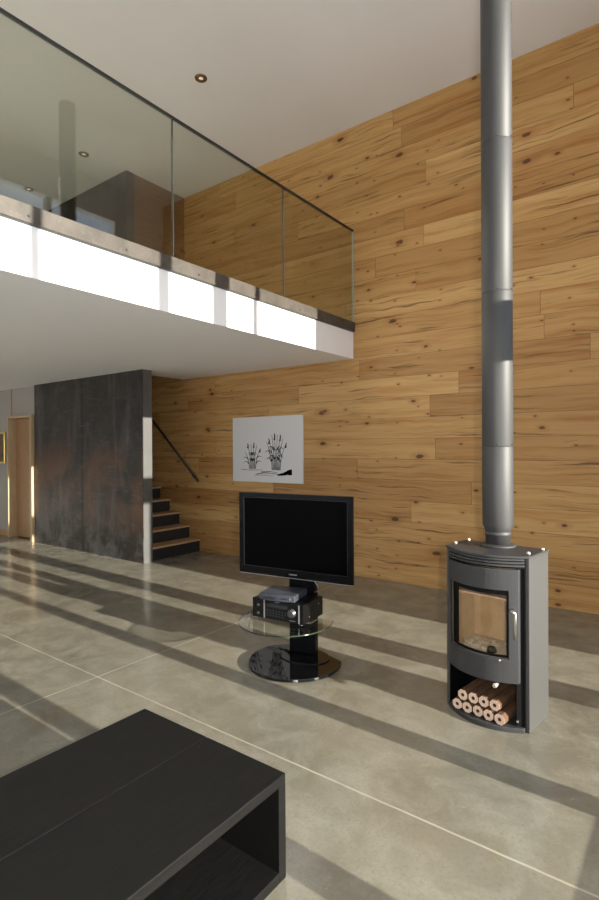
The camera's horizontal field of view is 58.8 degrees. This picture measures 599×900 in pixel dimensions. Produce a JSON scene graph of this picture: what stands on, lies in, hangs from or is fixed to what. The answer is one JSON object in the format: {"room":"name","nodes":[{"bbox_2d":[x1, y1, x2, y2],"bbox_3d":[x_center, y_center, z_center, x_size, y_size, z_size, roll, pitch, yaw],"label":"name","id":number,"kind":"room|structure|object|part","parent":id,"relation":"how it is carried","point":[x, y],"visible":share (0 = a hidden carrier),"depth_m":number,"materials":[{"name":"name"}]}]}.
{"room":"living room","nodes":[
{"label":"living room","id":0,"kind":"room"},
{"bbox_2d":[134,174,184,260],"bbox_3d":[-2.132,-2.729,8.102,0.055,2.550,0.945,0,0,37],"label":"wall","id":1,"kind":"structure","parent":0,"point":[152,202],"depth_m":8.04,"materials":[{"name":"brown wood"}]},
{"bbox_2d":[0,534,598,899],"bbox_3d":[-4.618,1.704,4.845,13.800,0.200,9.800,0,0,37],"label":"floor","id":2,"kind":"structure","parent":0,"point":[391,793],"depth_m":3.20,"materials":[{"name":"concrete"}]},
{"bbox_2d":[0,170,152,563],"bbox_3d":[-4.963,-1.205,9.533,7.059,5.580,0.155,0,0,37],"label":"wall","id":3,"kind":"structure","parent":2,"relation":"on","point":[93,435],"depth_m":8.05,"materials":[{"name":"grey metal"}]},
{"bbox_2d":[0,432,5,463],"bbox_3d":[-5.779,-0.040,10.090,0.800,0.585,0.035,0,0,37],"label":"framed painting","id":4,"kind":"object","parent":3,"relation":"attached to","point":[2,434],"visible":1,"depth_m":9.89,"materials":[{"name":"brown fabric"}]},
{"bbox_2d":[0,529,7,535],"bbox_3d":[-6.538,1.539,10.681,3.150,0.100,0.016,0,0,37],"label":"baseboard","id":5,"kind":"structure","parent":3,"relation":"attached to","point":[2,531],"depth_m":9.92,"materials":[{"name":"brown wood"}]},
{"bbox_2d":[7,415,34,541],"bbox_3d":[-4.911,0.488,9.481,0.882,2.195,0.185,0,0,37],"label":"door","id":6,"kind":"structure","parent":3,"relation":"in","point":[20,429],"depth_m":9.65,"materials":[{"name":"brown wood"}]},
{"bbox_3d":[-2.124,0.229,7.437,0.007,2.700,0.147,0,0,37],"label":"plate","id":7,"kind":"part","parent":3,"relation":"part of","materials":[{"name":"paint"}]},
{"bbox_2d":[0,709,285,899],"bbox_3d":[-0.803,1.402,1.667,0.834,0.390,1.400,0,0,37],"label":"coffee table","id":8,"kind":"object","parent":2,"relation":"on","point":[145,805],"visible":1,"depth_m":1.86,"materials":[{"name":"black wood"}]},
{"bbox_3d":[-0.397,1.417,2.212,0.834,0.350,0.040,0,0,37],"label":"panel","id":9,"kind":"part","parent":8,"relation":"part of","materials":[{"name":"black wood"}]},
{"bbox_2d":[152,486,200,560],"bbox_3d":[-3.255,0.123,8.954,3.586,2.910,0.928,0,0,37],"label":"staircase","id":10,"kind":"structure","parent":2,"relation":"on","point":[171,538],"depth_m":8.18,"materials":[{"name":"brown wood"}]},
{"bbox_2d":[239,578,341,682],"bbox_3d":[-0.109,1.073,3.904,0.670,1.020,0.718,0,0,-35],"label":"stand","id":11,"kind":"object","parent":2,"relation":"on","point":[298,661],"visible":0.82,"depth_m":3.92,"materials":[{"name":"black glass"}]},
{"bbox_2d":[253,595,322,624],"bbox_3d":[-0.093,1.171,3.964,0.438,0.154,0.317,0,0,31],"label":"receiver","id":12,"kind":"object","parent":11,"relation":"on","point":[306,609],"visible":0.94,"depth_m":3.85,"materials":[{"name":"black metal"}]},
{"bbox_3d":[-0.158,1.165,3.854,0.437,0.141,0.012,0,0,31],"label":"panel","id":13,"kind":"part","parent":12,"relation":"part of","materials":[{"name":"black plastic"}]},
{"bbox_2d":[259,585,306,602],"bbox_3d":[-0.121,1.067,3.939,0.284,0.053,0.262,0,0,23],"label":"box","id":14,"kind":"object","parent":12,"relation":"on","point":[278,593],"visible":1,"depth_m":3.88,"materials":[{"name":"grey plastic"}]},
{"bbox_3d":[-0.121,1.042,3.941,0.264,0.003,0.245,0,0,23],"label":"lid","id":15,"kind":"part","parent":14,"relation":"part of","materials":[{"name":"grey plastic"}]},
{"bbox_3d":[-0.060,1.164,3.775,0.064,0.064,0.025,0,0,31],"label":"volume knob","id":16,"kind":"part","parent":12,"relation":"part of","materials":[{"name":"silver metal"}]},
{"bbox_2d":[239,492,353,585],"bbox_3d":[-0.035,0.639,3.951,0.956,0.625,0.062,0,0,28],"label":"television","id":17,"kind":"object","parent":11,"relation":"attached to","point":[293,536],"visible":1,"depth_m":3.91,"materials":[{"name":"black plastic"}]},
{"bbox_3d":[0.037,1.548,3.997,0.400,0.008,0.300,0,0,31],"label":"foot plate","id":18,"kind":"part","parent":11,"relation":"part of","materials":[{"name":"black glass"}]},
{"bbox_2d":[446,538,548,733],"bbox_3d":[1.156,1.078,3.190,0.402,1.003,0.518,-1,0,-45],"label":"wood stove","id":19,"kind":"object","parent":2,"relation":"on","point":[497,599],"visible":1,"depth_m":3.05,"materials":[{"name":"grey metal"}]},
{"bbox_3d":[1.024,1.092,3.403,0.279,0.975,0.022,-1,0,-45],"label":"panel","id":20,"kind":"part","parent":19,"relation":"part of","materials":[{"name":"grey metal"}]},
{"bbox_2d":[453,696,467,708],"bbox_3d":[1.056,1.521,3.298,0.310,0.061,0.061,-1,0,-45],"label":"log","id":21,"kind":"object","parent":19,"relation":"in","point":[457,702],"visible":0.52,"depth_m":3.19,"materials":[{"name":"beige wood"}]},
{"bbox_2d":[458,678,487,699],"bbox_3d":[1.083,1.459,3.279,0.310,0.061,0.061,-1,0,-45],"label":"log","id":22,"kind":"object","parent":21,"relation":"on","point":[463,693],"visible":0.57,"depth_m":3.20,"materials":[{"name":"brown wood"}]},
{"bbox_2d":[462,699,478,712],"bbox_3d":[1.100,1.521,3.249,0.310,0.061,0.061,-1,0,-45],"label":"log","id":23,"kind":"object","parent":19,"relation":"in","point":[467,705],"visible":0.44,"depth_m":3.14,"materials":[{"name":"beige wood"}]},
{"bbox_2d":[468,680,499,703],"bbox_3d":[1.131,1.459,3.236,0.310,0.061,0.061,-1,0,-45],"label":"log","id":24,"kind":"object","parent":23,"relation":"on","point":[474,696],"visible":0.58,"depth_m":3.16,"materials":[{"name":"brown wood"}]},
{"bbox_2d":[473,703,489,716],"bbox_3d":[1.148,1.521,3.206,0.310,0.061,0.061,-1,0,-45],"label":"log","id":25,"kind":"object","parent":19,"relation":"in","point":[478,710],"visible":0.42,"depth_m":3.10,"materials":[{"name":"beige wood"}]},
{"bbox_2d":[479,683,510,707],"bbox_3d":[1.177,1.459,3.191,0.310,0.061,0.061,-1,0,-45],"label":"log","id":26,"kind":"object","parent":25,"relation":"on","point":[484,700],"visible":0.79,"depth_m":3.12,"materials":[{"name":"brown wood"}]},
{"bbox_3d":[1.050,0.987,3.097,0.114,0.638,0.440,-1,0,-45],"label":"door","id":27,"kind":"part","parent":19,"relation":"part of","materials":[{"name":"grey metal"}]},
{"bbox_2d":[449,556,524,568],"bbox_3d":[1.068,0.660,3.103,0.140,0.004,0.464,-1,0,-45],"label":"air vent","id":28,"kind":"object","parent":19,"relation":"attached to","point":[456,560],"depth_m":3.04,"materials":[{"name":"grey metal"}]},
{"bbox_3d":[1.126,1.166,3.117,0.058,0.032,0.060,-1,0,-45],"label":"grate knob","id":29,"kind":"part","parent":19,"relation":"part of","materials":[{"name":"black metal"}]},
{"bbox_3d":[1.153,0.597,3.188,0.402,0.014,0.518,-1,0,-45],"label":"plate","id":30,"kind":"part","parent":19,"relation":"part of","materials":[{"name":"grey metal"}]},
{"bbox_2d":[480,0,516,548],"bbox_3d":[1.210,-1.706,3.264,0.214,4.591,0.214,0,0,37],"label":"flue pipe","id":31,"kind":"object","parent":19,"relation":"on","point":[495,15],"visible":1,"depth_m":3.19,"materials":[{"name":"grey metal"}]},
{"bbox_2d":[483,697,515,720],"bbox_3d":[1.192,1.521,3.157,0.310,0.061,0.061,-1,0,-45],"label":"log","id":32,"kind":"object","parent":19,"relation":"in","point":[489,714],"visible":0.48,"depth_m":3.05,"materials":[{"name":"beige wood"}]},
{"bbox_2d":[490,684,515,710],"bbox_3d":[1.224,1.459,3.146,0.310,0.061,0.061,-1,0,-45],"label":"log","id":33,"kind":"object","parent":32,"relation":"on","point":[508,694],"visible":0.74,"depth_m":3.08,"materials":[{"name":"brown wood"}]},
{"bbox_2d":[494,699,516,725],"bbox_3d":[1.238,1.521,3.107,0.310,0.061,0.061,-1,0,-45],"label":"log","id":34,"kind":"object","parent":19,"relation":"in","point":[504,715],"visible":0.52,"depth_m":3.03,"materials":[{"name":"brown wood"}]},
{"bbox_3d":[1.184,0.967,2.941,0.035,0.162,0.039,-1,0,-45],"label":"handle","id":35,"kind":"part","parent":19,"relation":"part of","materials":[{"name":"metal"}]},
{"bbox_3d":[1.369,1.091,3.057,0.279,0.975,0.022,-1,0,-45],"label":"panel","id":36,"kind":"part","parent":19,"relation":"part of","materials":[{"name":"grey metal"}]},
{"bbox_2d":[0,0,598,210],"bbox_3d":[-4.530,-4.076,4.729,14.100,0.200,9.800,0,0,37],"label":"ceiling","id":37,"kind":"structure","parent":0,"point":[285,77],"depth_m":5.66,"materials":[{"name":"paint"}]},
{"bbox_2d":[24,187,33,191],"bbox_3d":[-4.137,-3.985,8.125,0.132,0.012,0.132,0,0,37],"label":"recessed light","id":38,"kind":"object","parent":37,"relation":"in","point":[29,189],"visible":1,"depth_m":8.12,"materials":[{"name":"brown metal"}]},
{"bbox_2d":[79,151,88,156],"bbox_3d":[-2.909,-3.988,7.169,0.132,0.012,0.132,0,0,37],"label":"recessed light","id":39,"kind":"object","parent":37,"relation":"in","point":[81,153],"visible":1,"depth_m":7.16,"materials":[{"name":"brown metal"}]},
{"bbox_2d":[195,74,206,82],"bbox_3d":[-1.059,-3.992,5.710,0.132,0.012,0.132,0,0,37],"label":"recessed light","id":40,"kind":"object","parent":37,"relation":"in","point":[201,78],"visible":1,"depth_m":5.70,"materials":[{"name":"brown metal"}]},
{"bbox_2d":[152,23,598,614],"bbox_3d":[-1.693,-1.218,8.533,14.100,5.580,0.250,0,0,37],"label":"wall","id":41,"kind":"structure","parent":0,"point":[394,427],"depth_m":6.10,"materials":[{"name":"brown wood"}]},
{"bbox_2d":[152,417,198,481],"bbox_3d":[-2.440,-0.502,8.883,2.225,2.001,0.088,0,0,37],"label":"stair handrail","id":42,"kind":"object","parent":41,"relation":"attached to","point":[153,421],"visible":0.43,"depth_m":8.49,"materials":[{"name":"black metal"}]},
{"bbox_2d":[0,216,352,390],"bbox_3d":[-6.002,-1.258,5.849,9.791,0.330,9.200,0,0,37],"label":"mezzanine slab","id":43,"kind":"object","parent":41,"relation":"attached to","point":[70,309],"visible":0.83,"depth_m":4.93,"materials":[{"name":"white paint"}]},
{"bbox_2d":[0,7,354,331],"bbox_3d":[-2.044,-2.063,2.950,0.049,1.263,9.085,0,0,37],"label":"glass balustrade","id":44,"kind":"object","parent":43,"relation":"on","point":[10,208],"visible":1,"depth_m":4.22,"materials":[{"name":"glass"}]},
{"bbox_3d":[-2.050,-2.686,2.949,0.028,0.018,9.085,0,0,37],"label":"rail","id":45,"kind":"part","parent":44,"relation":"part of","materials":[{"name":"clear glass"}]},
{"bbox_2d":[233,415,303,483],"bbox_3d":[-0.462,-0.008,7.456,1.280,0.925,0.024,0,0,37],"label":"wall picture","id":46,"kind":"object","parent":41,"relation":"attached to","point":[270,449],"visible":1,"depth_m":7.41,"materials":[{"name":"white paper"}]}
]}

